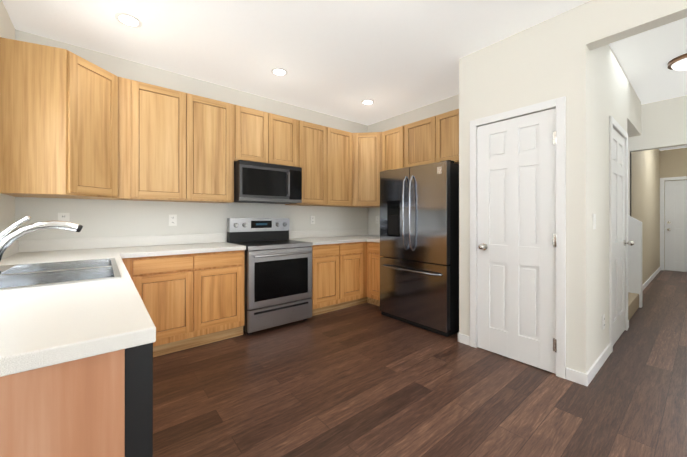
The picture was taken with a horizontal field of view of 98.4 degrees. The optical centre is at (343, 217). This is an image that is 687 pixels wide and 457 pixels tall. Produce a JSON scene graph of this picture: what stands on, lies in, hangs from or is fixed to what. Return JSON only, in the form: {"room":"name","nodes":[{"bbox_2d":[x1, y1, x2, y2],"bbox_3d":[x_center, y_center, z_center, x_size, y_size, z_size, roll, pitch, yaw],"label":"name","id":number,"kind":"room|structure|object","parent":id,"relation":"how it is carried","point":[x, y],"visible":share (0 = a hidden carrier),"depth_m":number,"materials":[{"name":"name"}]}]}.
{"room":"kitchen","nodes":[
{"label":"kitchen","id":0,"kind":"room"},
{"bbox_2d":[0,0,14,233],"bbox_3d":[-0.512,-0.172,-0.330,0.120,2.740,7.000,0,0,-39],"label":"wall","id":1,"kind":"structure","parent":0,"point":[7,202],"depth_m":2.20,"materials":[{"name":"white paint"}]},
{"bbox_2d":[15,29,367,242],"bbox_3d":[-1.174,-0.169,3.727,4.230,2.740,0.120,0,0,-39],"label":"wall","id":2,"kind":"structure","parent":0,"point":[97,218],"depth_m":3.12,"materials":[{"name":"white paint"}]},
{"bbox_2d":[0,37,117,199],"bbox_3d":[-2.237,-0.705,2.395,0.653,1.070,0.595,0,0,-39],"label":"upper cabinet","id":3,"kind":"object","parent":2,"relation":"attached to","point":[58,122],"visible":1,"depth_m":2.16,"materials":[{"name":"brown wood"}]},
{"bbox_2d":[58,213,69,221],"bbox_3d":[-2.453,0.015,2.598,0.075,0.118,0.008,0,0,-39],"label":"electrical outlet","id":4,"kind":"object","parent":2,"relation":"attached to","point":[63,216],"visible":0.58,"depth_m":2.60,"materials":[{"name":"white plastic"}]},
{"bbox_2d":[1,234,225,259],"bbox_3d":[-1.186,0.233,1.915,1.673,0.100,2.666,0,0,-39],"label":"backsplash","id":5,"kind":"structure","parent":2,"relation":"attached to","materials":[{"name":"white stone"}]},
{"bbox_2d":[169,215,176,225],"bbox_3d":[-1.803,0.025,3.129,0.075,0.118,0.008,0,0,-39],"label":"electrical outlet","id":6,"kind":"object","parent":2,"relation":"attached to","point":[172,220],"visible":1,"depth_m":3.13,"materials":[{"name":"white plastic"}]},
{"bbox_2d":[116,77,233,202],"bbox_3d":[-1.677,-0.705,3.027,1.011,1.070,0.324,0,0,-39],"label":"upper cabinet","id":7,"kind":"object","parent":2,"relation":"attached to","point":[175,146],"visible":0.98,"depth_m":2.86,"materials":[{"name":"brown wood"}]},
{"bbox_2d":[234,105,296,166],"bbox_3d":[-0.983,-0.932,3.595,0.778,0.615,0.324,0,0,-39],"label":"upper cabinet","id":8,"kind":"object","parent":2,"relation":"attached to","point":[264,137],"visible":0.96,"depth_m":3.44,"materials":[{"name":"brown wood"}]},
{"bbox_2d":[234,160,301,203],"bbox_3d":[-0.931,-0.400,3.539,0.766,0.430,0.472,0,0,-39],"label":"microwave","id":9,"kind":"object","parent":8,"relation":"attached to","point":[257,182],"visible":0.96,"depth_m":3.35,"materials":[{"name":"black"}]},
{"bbox_2d":[310,216,314,223],"bbox_3d":[-0.440,0.031,4.243,0.075,0.118,0.008,0,0,-39],"label":"electrical outlet","id":10,"kind":"object","parent":2,"relation":"attached to","point":[312,219],"visible":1,"depth_m":4.24,"materials":[{"name":"white plastic"}]},
{"bbox_2d":[285,120,351,206],"bbox_3d":[-0.321,-0.704,4.136,0.928,1.070,0.324,0,0,-39],"label":"upper cabinet","id":11,"kind":"object","parent":2,"relation":"attached to","point":[324,158],"visible":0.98,"depth_m":3.98,"materials":[{"name":"brown wood"}]},
{"bbox_2d":[289,229,379,238],"bbox_3d":[0.137,0.235,4.060,1.535,0.100,1.020,0,0,-39],"label":"backsplash","id":12,"kind":"structure","parent":2,"relation":"attached to","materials":[{"name":"white stone"}]},
{"bbox_2d":[345,132,381,207],"bbox_3d":[0.365,-0.704,4.513,0.608,1.070,0.608,0,0,-39],"label":"upper cabinet","id":13,"kind":"object","parent":2,"relation":"attached to","point":[366,158],"visible":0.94,"depth_m":4.29,"materials":[{"name":"brown wood"}]},
{"bbox_2d":[2,0,686,150],"bbox_3d":[3.591,-1.590,3.026,11.100,0.100,7.600,0,0,-39],"label":"ceiling","id":14,"kind":"structure","parent":0,"point":[342,59],"depth_m":2.59,"materials":[{"name":"white paint"}]},
{"bbox_2d":[115,13,141,27],"bbox_3d":[-1.675,-1.538,2.311,0.176,0.004,0.176,0,0,-39],"label":"recessed light","id":15,"kind":"object","parent":14,"relation":"in","point":[130,20],"visible":1,"depth_m":2.31,"materials":[{"name":"white plastic"}]},
{"bbox_2d":[271,68,287,75],"bbox_3d":[-0.676,-1.538,3.128,0.176,0.004,0.176,0,0,-39],"label":"recessed light","id":16,"kind":"object","parent":14,"relation":"in","point":[279,71],"visible":1,"depth_m":3.12,"materials":[{"name":"white"}]},
{"bbox_2d":[361,100,373,104],"bbox_3d":[0.322,-1.537,3.944,0.176,0.004,0.176,0,0,-39],"label":"recessed light","id":17,"kind":"object","parent":14,"relation":"in","point":[367,102],"visible":1,"depth_m":3.95,"materials":[{"name":"white"}]},
{"bbox_2d":[667,53,686,70],"bbox_3d":[3.367,-1.505,2.843,0.350,0.126,0.350,0,0,-39],"label":"light","id":18,"kind":"object","parent":14,"relation":"attached to","point":[678,63],"visible":1,"depth_m":2.86,"materials":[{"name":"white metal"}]},
{"bbox_2d":[368,94,458,228],"bbox_3d":[1.143,-0.169,4.140,0.120,2.740,2.175,0,0,-39],"label":"wall","id":19,"kind":"structure","parent":0,"point":[435,109],"depth_m":4.29,"materials":[{"name":"white paint"}]},
{"bbox_2d":[382,124,409,170],"bbox_3d":[0.822,-0.704,4.179,0.324,1.070,0.484,0,0,-39],"label":"upper cabinet","id":20,"kind":"object","parent":19,"relation":"attached to","point":[396,141],"depth_m":4.05,"materials":[{"name":"brown wood"}]},
{"bbox_2d":[410,118,429,166],"bbox_3d":[1.100,-0.937,3.839,0.324,0.605,0.542,0,0,-39],"label":"upper cabinet","id":21,"kind":"object","parent":19,"relation":"attached to","point":[419,130],"depth_m":3.75,"materials":[{"name":"brown wood"}]},
{"bbox_2d":[430,109,458,163],"bbox_3d":[1.387,-0.937,3.488,0.324,0.605,0.611,0,0,-39],"label":"upper cabinet","id":22,"kind":"object","parent":19,"relation":"attached to","point":[434,139],"depth_m":3.48,"materials":[{"name":"brown wood"}]},
{"bbox_2d":[153,270,686,456],"bbox_3d":[3.591,1.250,3.024,11.100,0.100,7.600,0,0,-39],"label":"floor","id":23,"kind":"structure","parent":0,"point":[365,380],"depth_m":2.00,"materials":[{"name":"brown wood"}]},
{"bbox_2d":[0,349,124,456],"bbox_3d":[-1.594,0.762,1.590,0.626,0.874,2.653,0,0,-39],"label":"base cabinet","id":24,"kind":"object","parent":23,"relation":"on","point":[74,408],"visible":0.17,"depth_m":0.67,"materials":[{"name":"brown wood"}]},
{"bbox_2d":[0,237,155,376],"bbox_3d":[-1.578,0.253,1.595,0.660,0.140,2.666,0,0,-39],"label":"countertop","id":25,"kind":"structure","parent":24,"relation":"on","point":[43,326],"depth_m":0.87,"materials":[{"name":"white stone"}]},
{"bbox_2d":[0,216,82,273],"bbox_3d":[-1.607,0.133,1.546,0.373,0.284,0.068,0,0,-39],"label":"faucet","id":26,"kind":"object","parent":25,"relation":"on","point":[7,239],"visible":1,"depth_m":1.51,"materials":[{"name":"silver metal"}]},
{"bbox_2d":[0,258,120,290],"bbox_3d":[-1.518,0.388,1.541,0.544,0.223,0.854,0,0,-39],"label":"sink","id":27,"kind":"object","parent":25,"relation":"in","point":[18,276],"visible":0.44,"depth_m":1.58,"materials":[{"name":"silver metal"}]},
{"bbox_2d":[125,343,152,456],"bbox_3d":[-0.938,0.756,0.828,0.626,0.860,0.596,0,0,-39],"label":"dishwasher","id":28,"kind":"object","parent":23,"relation":"on","point":[138,401],"visible":0.19,"depth_m":0.77,"materials":[{"name":"black metal"}]},
{"bbox_2d":[122,250,244,356],"bbox_3d":[-1.591,0.763,2.906,1.042,0.874,0.619,0,0,-39],"label":"base cabinet","id":29,"kind":"object","parent":23,"relation":"on","point":[193,300],"visible":0.83,"depth_m":2.69,"materials":[{"name":"brown wood"}]},
{"bbox_2d":[120,234,245,256],"bbox_3d":[-1.571,0.254,2.907,1.013,0.140,0.642,0,0,-39],"label":"countertop","id":30,"kind":"structure","parent":29,"relation":"on","point":[149,246],"depth_m":2.95,"materials":[{"name":"white stone"}]},
{"bbox_2d":[227,218,312,334],"bbox_3d":[-0.842,0.603,3.429,0.768,1.195,0.692,0,0,-39],"label":"stove","id":31,"kind":"object","parent":23,"relation":"on","point":[278,281],"visible":0.96,"depth_m":3.23,"materials":[{"name":"silver metal"}]},
{"bbox_2d":[311,243,346,315],"bbox_3d":[-0.388,0.764,3.889,0.504,0.874,0.619,0,0,-39],"label":"base cabinet","id":32,"kind":"object","parent":23,"relation":"on","point":[345,275],"depth_m":3.68,"materials":[{"name":"brown wood"}]},
{"bbox_2d":[289,229,379,244],"bbox_3d":[0.137,0.255,4.060,1.535,0.140,1.020,0,0,-39],"label":"countertop","id":33,"kind":"structure","parent":32,"relation":"on","point":[320,237],"depth_m":4.20,"materials":[{"name":"white stone"}]},
{"bbox_2d":[347,242,362,306],"bbox_3d":[-0.110,0.764,4.117,0.473,0.874,0.619,0,0,-39],"label":"base cabinet","id":34,"kind":"object","parent":23,"relation":"on","point":[355,249],"depth_m":3.95,"materials":[{"name":"brown wood"}]},
{"bbox_2d":[367,242,383,305],"bbox_3d":[0.681,0.764,4.118,0.619,0.874,0.422,0,0,-39],"label":"base cabinet","id":35,"kind":"object","parent":23,"relation":"on","point":[373,248],"depth_m":3.98,"materials":[{"name":"brown wood"}]},
{"bbox_2d":[380,160,458,336],"bbox_3d":[1.004,0.308,3.509,0.834,1.785,0.915,0,0,-39],"label":"refrigerator","id":36,"kind":"object","parent":23,"relation":"on","point":[419,245],"visible":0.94,"depth_m":3.17,"materials":[{"name":"black"}]},
{"bbox_2d":[628,292,638,319],"bbox_3d":[3.035,0.646,4.218,1.106,1.110,1.560,0,0,-39],"label":"stairs","id":37,"kind":"structure","parent":23,"relation":"on","point":[633,302],"depth_m":3.70,"materials":[{"name":"beige carpet"}]},
{"bbox_2d":[459,54,470,335],"bbox_3d":[1.453,-0.170,3.066,0.760,2.740,0.120,0,0,-39],"label":"wall","id":38,"kind":"structure","parent":0,"point":[464,176],"depth_m":2.83,"materials":[{"name":"white paint"}]},
{"bbox_2d":[457,332,469,342],"bbox_3d":[1.413,1.158,3.102,0.772,0.085,0.038,0,0,-39],"label":"baseboard","id":39,"kind":"structure","parent":38,"relation":"attached to","point":[461,338],"depth_m":2.83,"materials":[{"name":"white wood"}]},
{"bbox_2d":[471,0,686,373],"bbox_3d":[2.770,-0.171,0.949,0.120,2.740,4.825,0,0,-39],"label":"wall","id":40,"kind":"structure","parent":0,"point":[546,60],"depth_m":2.19,"materials":[{"name":"white paint"}]},
{"bbox_2d":[477,108,556,373],"bbox_3d":[1.414,0.177,2.480,0.114,2.030,0.622,0,0,-39],"label":"pantry door","id":41,"kind":"structure","parent":40,"relation":"in","point":[516,238],"depth_m":2.47,"materials":[{"name":"white wood"}]},
{"bbox_2d":[470,96,565,378],"bbox_3d":[1.467,0.147,2.530,0.136,2.105,0.738,0,0,-39],"label":"door frame","id":42,"kind":"structure","parent":40,"relation":"attached to","point":[559,104],"depth_m":2.24,"materials":[{"name":"white wood"}]},
{"bbox_2d":[590,44,640,367],"bbox_3d":[2.861,-0.170,3.120,2.770,2.740,0.120,0,0,-39],"label":"wall","id":43,"kind":"structure","parent":0,"point":[613,94],"depth_m":2.46,"materials":[{"name":"white paint"}]},
{"bbox_2d":[593,214,595,228],"bbox_3d":[1.923,0.029,2.269,0.075,0.118,0.009,0,0,-39],"label":"light switch","id":44,"kind":"object","parent":43,"relation":"attached to","point":[594,221],"visible":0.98,"depth_m":2.26,"materials":[{"name":"white plastic"}]},
{"bbox_2d":[583,343,610,386],"bbox_3d":[2.046,1.157,2.367,0.821,0.085,0.013,0,0,-39],"label":"baseboard","id":45,"kind":"structure","parent":43,"relation":"attached to","point":[584,379],"depth_m":2.27,"materials":[{"name":"white wood"}]},
{"bbox_2d":[602,314,604,329],"bbox_3d":[2.171,0.870,2.471,0.075,0.118,0.008,0,0,-39],"label":"outlet","id":46,"kind":"object","parent":43,"relation":"attached to","point":[603,321],"visible":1,"depth_m":2.46,"materials":[{"name":"white plastic"}]},
{"bbox_2d":[609,116,627,352],"bbox_3d":[2.673,0.148,2.955,0.890,2.105,0.136,0,0,-39],"label":"door frame","id":47,"kind":"structure","parent":43,"relation":"attached to","point":[612,122],"depth_m":2.65,"materials":[{"name":"white wood"}]},
{"bbox_2d":[613,128,633,344],"bbox_3d":[2.719,0.177,2.899,0.762,2.030,0.114,0,0,-39],"label":"hall door","id":48,"kind":"structure","parent":43,"relation":"in","point":[619,242],"depth_m":2.92,"materials":[{"name":"white wood"}]},
{"bbox_2d":[628,215,641,307],"bbox_3d":[3.414,-0.035,4.725,0.118,2.472,1.903,0,0,-39],"label":"wall","id":49,"kind":"structure","parent":0,"point":[635,259],"depth_m":3.99,"materials":[{"name":"white"}]},
{"bbox_2d":[630,149,659,284],"bbox_3d":[5.593,-0.168,5.514,4.250,2.740,0.120,0,0,-39],"label":"wall","id":50,"kind":"structure","parent":0,"point":[645,188],"depth_m":5.36,"materials":[{"name":"beige paint"}]},
{"bbox_2d":[642,267,660,290],"bbox_3d":[5.682,1.159,5.500,4.130,0.085,0.013,0,0,-39],"label":"baseboard","id":51,"kind":"structure","parent":50,"relation":"attached to","point":[657,271],"depth_m":5.64,"materials":[{"name":"white wood"}]},
{"bbox_2d":[628,95,686,215],"bbox_3d":[3.874,-0.169,4.354,0.121,2.740,3.300,0,0,-39],"label":"wall","id":52,"kind":"structure","parent":0,"point":[663,123],"depth_m":3.90,"materials":[{"name":"white paint"}]},
{"bbox_2d":[660,148,686,269],"bbox_3d":[7.728,-0.168,6.355,0.120,2.740,1.520,0,0,-39],"label":"wall","id":53,"kind":"structure","parent":0,"point":[673,162],"depth_m":6.67,"materials":[{"name":"beige paint"}]},
{"bbox_2d":[660,176,686,269],"bbox_3d":[7.602,0.145,6.401,0.016,2.115,1.050,0,0,-39],"label":"door frame","id":54,"kind":"structure","parent":53,"relation":"attached to","point":[662,180],"depth_m":6.77,"materials":[{"name":"white wood"}]},
{"bbox_2d":[665,180,686,271],"bbox_3d":[7.619,0.179,6.414,0.124,2.030,0.902,0,0,-39],"label":"front door","id":55,"kind":"structure","parent":53,"relation":"in","point":[676,225],"depth_m":6.64,"materials":[{"name":"white wood"}]}
]}

